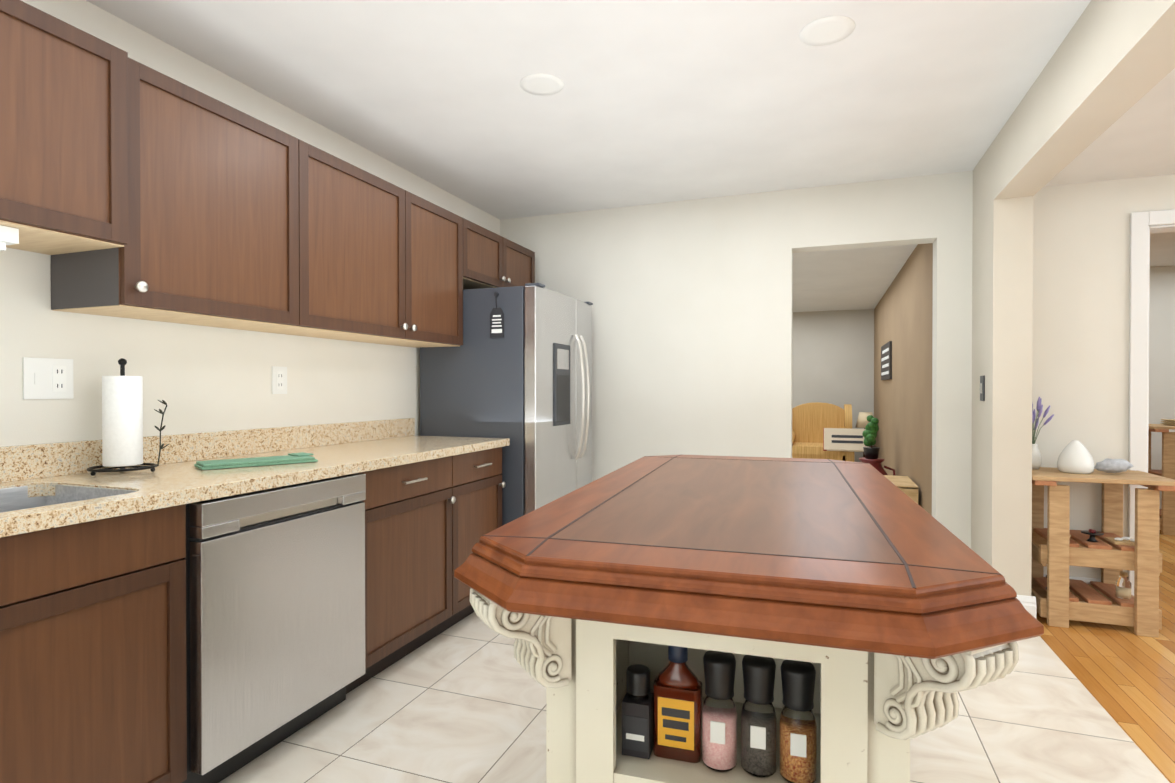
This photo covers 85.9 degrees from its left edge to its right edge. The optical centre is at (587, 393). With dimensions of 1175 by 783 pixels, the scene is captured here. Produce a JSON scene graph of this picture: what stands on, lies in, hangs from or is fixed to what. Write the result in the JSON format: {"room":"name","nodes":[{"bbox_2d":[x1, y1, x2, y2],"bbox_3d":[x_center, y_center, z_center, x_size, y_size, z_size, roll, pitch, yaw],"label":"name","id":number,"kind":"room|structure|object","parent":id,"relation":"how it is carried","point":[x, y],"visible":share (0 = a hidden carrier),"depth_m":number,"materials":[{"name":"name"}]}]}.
{"room":"kitchen","nodes":[
{"label":"kitchen","id":0,"kind":"room"},
{"bbox_2d":[0,0,499,446],"bbox_3d":[-1.773,-0.051,1.857,0.150,2.440,6.400,0,0,20],"label":"wall","id":1,"kind":"structure","parent":0,"point":[199,379],"depth_m":2.40,"materials":[{"name":"paint"}]},
{"bbox_2d":[23,357,73,398],"bbox_3d":[-1.657,-0.047,1.943,0.008,0.125,0.133,0,0,20],"label":"electrical outlet plate","id":2,"kind":"object","parent":1,"relation":"attached to","point":[47,378],"visible":1,"depth_m":1.94,"materials":[{"name":"white plastic"}]},
{"bbox_2d":[0,0,139,251],"bbox_3d":[-1.580,-0.707,1.645,0.353,0.556,0.514,0,0,20],"label":"upper cabinet","id":3,"kind":"object","parent":1,"relation":"attached to","point":[131,188],"depth_m":1.68,"materials":[{"name":"brown wood"}]},
{"bbox_2d":[0,225,18,250],"bbox_3d":[-1.621,-0.392,1.340,0.112,0.058,0.640,0,0,20],"label":"under-cabinet light","id":4,"kind":"object","parent":3,"relation":"attached to","point":[9,235],"visible":1,"depth_m":1.60,"materials":[{"name":"white plastic"}]},
{"bbox_2d":[36,61,319,331],"bbox_3d":[-1.377,-0.626,2.197,0.353,0.726,0.758,0,0,20],"label":"upper cabinet","id":5,"kind":"object","parent":1,"relation":"attached to","point":[230,199],"depth_m":2.11,"materials":[{"name":"brown wood"}]},
{"bbox_2d":[272,366,286,393],"bbox_3d":[-1.351,-0.060,2.772,0.007,0.120,0.080,0,0,20],"label":"electrical outlet plate","id":6,"kind":"object","parent":1,"relation":"attached to","point":[279,380],"visible":1,"depth_m":2.77,"materials":[{"name":"white plastic"}]},
{"bbox_2d":[267,149,415,343],"bbox_3d":[-1.158,-0.631,2.825,0.328,0.726,0.768,0,0,20],"label":"upper cabinet","id":7,"kind":"object","parent":1,"relation":"attached to","point":[368,222],"depth_m":2.83,"materials":[{"name":"brown wood"}]},
{"bbox_2d":[384,195,467,347],"bbox_3d":[-0.959,-0.635,3.365,0.328,0.726,0.579,0,0,20],"label":"upper cabinet","id":8,"kind":"object","parent":1,"relation":"attached to","point":[441,234],"depth_m":3.38,"materials":[{"name":"brown wood"}]},
{"bbox_2d":[468,220,507,288],"bbox_3d":[-0.768,-0.836,3.883,0.328,0.331,0.529,0,0,20],"label":"upper cabinet","id":9,"kind":"object","parent":1,"relation":"attached to","point":[487,250],"depth_m":3.85,"materials":[{"name":"brown wood"}]},
{"bbox_2d":[508,240,534,286],"bbox_3d":[-0.619,-0.839,4.288,0.328,0.331,0.529,0,0,20],"label":"upper cabinet","id":10,"kind":"object","parent":1,"relation":"attached to","point":[521,260],"depth_m":4.27,"materials":[{"name":"brown wood"}]},
{"bbox_2d":[86,0,1090,219],"bbox_3d":[-0.263,-1.317,1.291,3.370,0.100,6.400,0,0,20],"label":"ceiling","id":11,"kind":"structure","parent":0,"point":[656,101],"depth_m":2.59,"materials":[{"name":"paint"}]},
{"bbox_2d":[520,73,563,95],"bbox_3d":[-0.188,-1.274,2.607,0.184,0.004,0.184,0,0,20],"label":"recessed light","id":12,"kind":"object","parent":11,"relation":"in","point":[541,84],"visible":1,"depth_m":2.60,"materials":[{"name":"white plastic"}]},
{"bbox_2d":[799,16,854,45],"bbox_3d":[0.841,-1.272,2.217,0.184,0.004,0.184,0,0,20],"label":"recessed light","id":13,"kind":"object","parent":11,"relation":"in","point":[827,30],"visible":1,"depth_m":2.21,"materials":[{"name":"white plastic"}]},
{"bbox_2d":[219,612,1169,782],"bbox_3d":[-0.263,1.203,1.309,3.370,0.060,6.400,0,0,20],"label":"floor","id":14,"kind":"structure","parent":0,"point":[463,700],"depth_m":2.18,"materials":[{"name":"beige tile"}]},
{"bbox_2d":[0,418,509,782],"bbox_3d":[-1.453,0.663,1.592,0.636,1.016,4.215,0,0,20],"label":"base cabinet","id":15,"kind":"object","parent":14,"relation":"on","point":[92,629],"visible":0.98,"depth_m":1.70,"materials":[{"name":"brown wood"}]},
{"bbox_2d":[87,358,168,475],"bbox_3d":[-1.491,0.069,2.030,0.196,0.367,0.187,0,0,20],"label":"paper towel holder","id":16,"kind":"object","parent":15,"relation":"on","point":[122,421],"visible":1,"depth_m":1.99,"materials":[{"name":"white paper"}]},
{"bbox_2d":[194,452,317,469],"bbox_3d":[-1.181,0.239,2.266,0.377,0.024,0.155,0,1,-41],"label":"dish towel","id":17,"kind":"object","parent":15,"relation":"on","point":[293,458],"visible":0.98,"depth_m":2.21,"materials":[{"name":"green fabric"}]},
{"bbox_2d":[182,473,365,782],"bbox_3d":[-1.229,0.731,2.150,0.612,0.864,0.677,0,0,20],"label":"dishwasher","id":18,"kind":"object","parent":15,"relation":"in","point":[275,616],"visible":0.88,"depth_m":1.95,"materials":[{"name":"silver metal"}]},
{"bbox_2d":[420,283,592,525],"bbox_3d":[-0.430,0.265,3.981,0.843,1.753,0.906,0,0,20],"label":"fridge","id":19,"kind":"object","parent":14,"relation":"on","point":[524,384],"visible":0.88,"depth_m":3.57,"materials":[{"name":"grey metal"}]},
{"bbox_2d":[490,292,503,337],"bbox_3d":[-0.504,-0.439,3.511,0.085,0.252,0.012,0,0,20],"label":"tag","id":20,"kind":"object","parent":19,"relation":"attached to","point":[496,322],"visible":1,"depth_m":3.51,"materials":[{"name":"grey plastic"}]},
{"bbox_2d":[476,614,1005,782],"bbox_3d":[0.389,0.743,1.625,0.814,0.856,1.526,0,0,17],"label":"kitchen island","id":21,"kind":"object","parent":14,"relation":"on","point":[867,712],"depth_m":1.03,"materials":[{"name":"beige wood"}]},
{"bbox_2d":[622,664,652,758],"bbox_3d":[0.089,0.554,1.108,0.048,0.142,0.050,0,0,17],"label":"bottle","id":22,"kind":"object","parent":21,"relation":"in","point":[637,720],"visible":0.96,"depth_m":1.09,"materials":[{"name":"grey glass"}]},
{"bbox_2d":[653,645,701,762],"bbox_3d":[0.157,0.526,1.098,0.082,0.198,0.048,0,0,17],"label":"bottle","id":23,"kind":"object","parent":21,"relation":"in","point":[677,709],"visible":0.81,"depth_m":1.08,"materials":[{"name":"brown glass"}]},
{"bbox_2d":[702,650,736,772],"bbox_3d":[0.223,0.533,1.067,0.058,0.184,0.059,0,0,17],"label":"grinder","id":24,"kind":"object","parent":21,"relation":"in","point":[719,732],"visible":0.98,"depth_m":1.04,"materials":[{"name":"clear glass"}]},
{"bbox_2d":[454,454,1043,673],"bbox_3d":[0.389,0.278,1.622,0.866,0.074,1.636,0,0,17],"label":"island countertop","id":25,"kind":"structure","parent":21,"relation":"on","point":[830,556],"depth_m":0.95,"materials":[{"name":"brown wood"}]},
{"bbox_2d":[741,655,776,777],"bbox_3d":[0.285,0.533,1.052,0.058,0.184,0.059,0,0,17],"label":"grinder","id":26,"kind":"object","parent":21,"relation":"in","point":[758,737],"visible":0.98,"depth_m":1.03,"materials":[{"name":"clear glass"}]},
{"bbox_2d":[779,659,816,782],"bbox_3d":[0.343,0.533,1.030,0.058,0.184,0.059,0,0,17],"label":"grinder","id":27,"kind":"object","parent":21,"relation":"in","point":[797,743],"visible":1,"depth_m":1.01,"materials":[{"name":"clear glass"}]},
{"bbox_2d":[792,309,873,462],"bbox_3d":[2.808,0.021,8.402,1.820,2.200,0.150,0,0,20],"label":"wall","id":28,"kind":"structure","parent":0,"point":[833,357],"depth_m":8.17,"materials":[{"name":"grey paint"}]},
{"bbox_2d":[500,170,1174,578],"bbox_3d":[2.662,-0.063,3.553,7.000,2.440,0.150,0,0,20],"label":"wall","id":29,"kind":"structure","parent":0,"point":[692,312],"depth_m":3.99,"materials":[{"name":"paint"}]},
{"bbox_2d":[1016,595,1036,617],"bbox_3d":[2.291,1.082,3.339,0.018,0.152,0.450,0,0,20],"label":"baseboard","id":30,"kind":"structure","parent":29,"relation":"attached to","point":[1028,603],"depth_m":3.14,"materials":[{"name":"white"}]},
{"bbox_2d":[1044,574,1100,583],"bbox_3d":[2.634,1.081,3.482,0.562,0.152,0.017,0,0,20],"label":"baseboard","id":31,"kind":"structure","parent":29,"relation":"attached to","point":[1087,580],"depth_m":3.45,"materials":[{"name":"white"}]},
{"bbox_2d":[1128,209,1174,595],"bbox_3d":[3.412,0.097,3.267,1.043,2.123,0.170,0,0,20],"label":"door frame","id":32,"kind":"structure","parent":29,"relation":"attached to","point":[1143,227],"depth_m":3.35,"materials":[{"name":"white wood"}]},
{"bbox_2d":[793,244,917,311],"bbox_3d":[2.109,-1.113,6.280,1.970,0.100,4.600,0,0,20],"label":"ceiling","id":33,"kind":"structure","parent":0,"point":[849,279],"depth_m":5.70,"materials":[{"name":"paint"}]},
{"bbox_2d":[874,243,932,515],"bbox_3d":[2.963,-0.016,5.973,0.150,2.310,4.600,0,0,20],"label":"wall","id":34,"kind":"structure","parent":0,"point":[903,316],"depth_m":4.87,"materials":[{"name":"beige paint"}]},
{"bbox_2d":[881,341,891,379],"bbox_3d":[3.036,-0.325,6.424,0.022,0.360,0.900,0,0,20],"label":"framed picture","id":35,"kind":"object","parent":34,"relation":"attached to","point":[886,361],"visible":1,"depth_m":6.27,"materials":[{"name":"grey"}]},
{"bbox_2d":[971,141,1032,595],"bbox_3d":[2.212,-0.062,3.388,0.170,2.440,0.470,0,0,20],"label":"wall pillar","id":36,"kind":"structure","parent":0,"point":[1002,363],"depth_m":3.18,"materials":[{"name":"beige paint"}]},
{"bbox_2d":[980,376,984,400],"bbox_3d":[2.115,-0.030,3.387,0.010,0.135,0.080,0,0,20],"label":"light switch","id":37,"kind":"object","parent":36,"relation":"attached to","point":[982,388],"visible":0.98,"depth_m":3.37,"materials":[{"name":"grey plastic"}]},
{"bbox_2d":[994,0,1174,199],"bbox_3d":[1.157,-1.111,0.518,0.170,0.300,5.630,0,0,20],"label":"header beam","id":38,"kind":"structure","parent":0,"point":[1109,64],"depth_m":2.17,"materials":[{"name":"beige paint"}]},
{"bbox_2d":[1036,530,1174,782],"bbox_3d":[3.864,1.196,2.240,4.130,0.060,11.000,0,0,20],"label":"floor","id":39,"kind":"structure","parent":0,"point":[1125,676],"depth_m":2.68,"materials":[{"name":"brown wood"}]},
{"bbox_2d":[1031,467,1174,637],"bbox_3d":[2.576,0.784,3.255,0.600,0.750,0.450,0,0,20],"label":"table","id":40,"kind":"object","parent":39,"relation":"on","point":[1063,599],"visible":0.81,"depth_m":3.13,"materials":[{"name":"brown wood"}]},
{"bbox_2d":[1032,397,1053,468],"bbox_3d":[2.423,0.211,3.427,0.185,0.391,0.131,0,0,20],"label":"vase","id":41,"kind":"object","parent":40,"relation":"on","point":[1036,459],"visible":0.65,"depth_m":3.40,"materials":[{"name":"white ceramic"}]},
{"bbox_2d":[1057,440,1094,473],"bbox_3d":[2.533,0.324,3.278,0.156,0.167,0.156,0,0,20],"label":"diffuser","id":42,"kind":"object","parent":40,"relation":"on","point":[1075,457],"visible":1,"depth_m":3.23,"materials":[{"name":"white ceramic"}]},
{"bbox_2d":[1081,529,1103,541],"bbox_3d":[2.556,0.715,3.198,0.094,0.060,0.094,0,0,20],"label":"dish","id":43,"kind":"object","parent":40,"relation":"in","point":[1092,533],"visible":1,"depth_m":3.19,"materials":[{"name":"black plastic"}]},
{"bbox_2d":[1094,458,1133,472],"bbox_3d":[2.679,0.365,3.215,0.166,0.073,0.111,0,0,20],"label":"specimen","id":44,"kind":"object","parent":40,"relation":"on","point":[1107,465],"visible":1,"depth_m":3.19},
{"bbox_2d":[1104,537,1134,545],"bbox_3d":[2.686,0.731,3.161,0.120,0.028,0.120,0,0,20],"label":"tray","id":45,"kind":"object","parent":40,"relation":"in","point":[1123,541],"visible":0.79,"depth_m":3.14,"materials":[{"name":"brown wood"}]},
{"bbox_2d":[1116,572,1131,598],"bbox_3d":[2.678,0.955,3.155,0.060,0.126,0.059,0,0,20],"label":"jar","id":46,"kind":"object","parent":40,"relation":"in","point":[1123,586],"visible":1,"depth_m":3.14,"materials":[{"name":"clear glass"}]},
{"bbox_2d":[1148,424,1174,534],"bbox_3d":[5.067,0.705,5.211,0.830,0.880,0.485,0,0,20],"label":"table","id":47,"kind":"object","parent":39,"relation":"on","point":[1167,519],"visible":0.33,"depth_m":5.12,"materials":[{"name":"brown wood"}]},
{"bbox_2d":[1160,419,1174,425],"bbox_3d":[4.891,0.238,5.265,0.174,0.050,0.171,0,0,20],"label":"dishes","id":48,"kind":"object","parent":47,"relation":"on","point":[1170,422],"visible":1,"depth_m":5.26,"materials":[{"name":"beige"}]},
{"bbox_2d":[1045,68,1174,266],"bbox_3d":[3.864,-1.194,2.222,4.130,0.100,11.000,0,0,20],"label":"ceiling","id":49,"kind":"structure","parent":0,"point":[1137,140],"depth_m":3.00,"materials":[{"name":"paint"}]},
{"bbox_2d":[1149,266,1174,508],"bbox_3d":[5.151,-0.016,5.939,3.980,2.310,0.150,0,0,20],"label":"wall","id":50,"kind":"structure","parent":0,"point":[1161,342],"depth_m":5.81,"materials":[{"name":"paint"}]},
{"bbox_3d":[2.109,1.166,6.297,1.970,0.060,4.600,0,0,20],"label":"floor","id":51,"kind":"structure","parent":0,"visible":0},
{"bbox_2d":[792,402,868,461],"bbox_3d":[2.772,0.618,7.435,0.936,1.020,0.897,0,0,20],"label":"armchair","id":52,"kind":"object","parent":51,"relation":"on","point":[820,430],"visible":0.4,"depth_m":7.48,"materials":[{"name":"fabric"}]},
{"bbox_2d":[859,415,895,475],"bbox_3d":[2.526,0.666,5.617,0.402,0.951,0.310,0,0,20],"label":"potted plant","id":53,"kind":"object","parent":51,"relation":"on","point":[869,434],"visible":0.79,"depth_m":5.57,"materials":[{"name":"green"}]},
{"bbox_2d":[884,475,917,503],"bbox_3d":[2.194,0.884,4.531,0.250,0.530,0.550,0,0,20],"label":"crate","id":54,"kind":"object","parent":51,"relation":"on","point":[907,485],"visible":0.12,"depth_m":4.28,"materials":[{"name":"beige wood"}]},
{"bbox_3d":[3.284,0.873,7.460,0.230,0.510,0.230,0,0,20],"label":"side table","id":55,"kind":"object","parent":51,"relation":"on","visible":0},
{"bbox_2d":[856,412,872,446],"bbox_3d":[3.284,0.417,7.457,0.220,0.400,0.220,0,0,20],"label":"light","id":56,"kind":"object","parent":55,"relation":"on","point":[862,422],"visible":0.46,"depth_m":7.40,"materials":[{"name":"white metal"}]}
]}

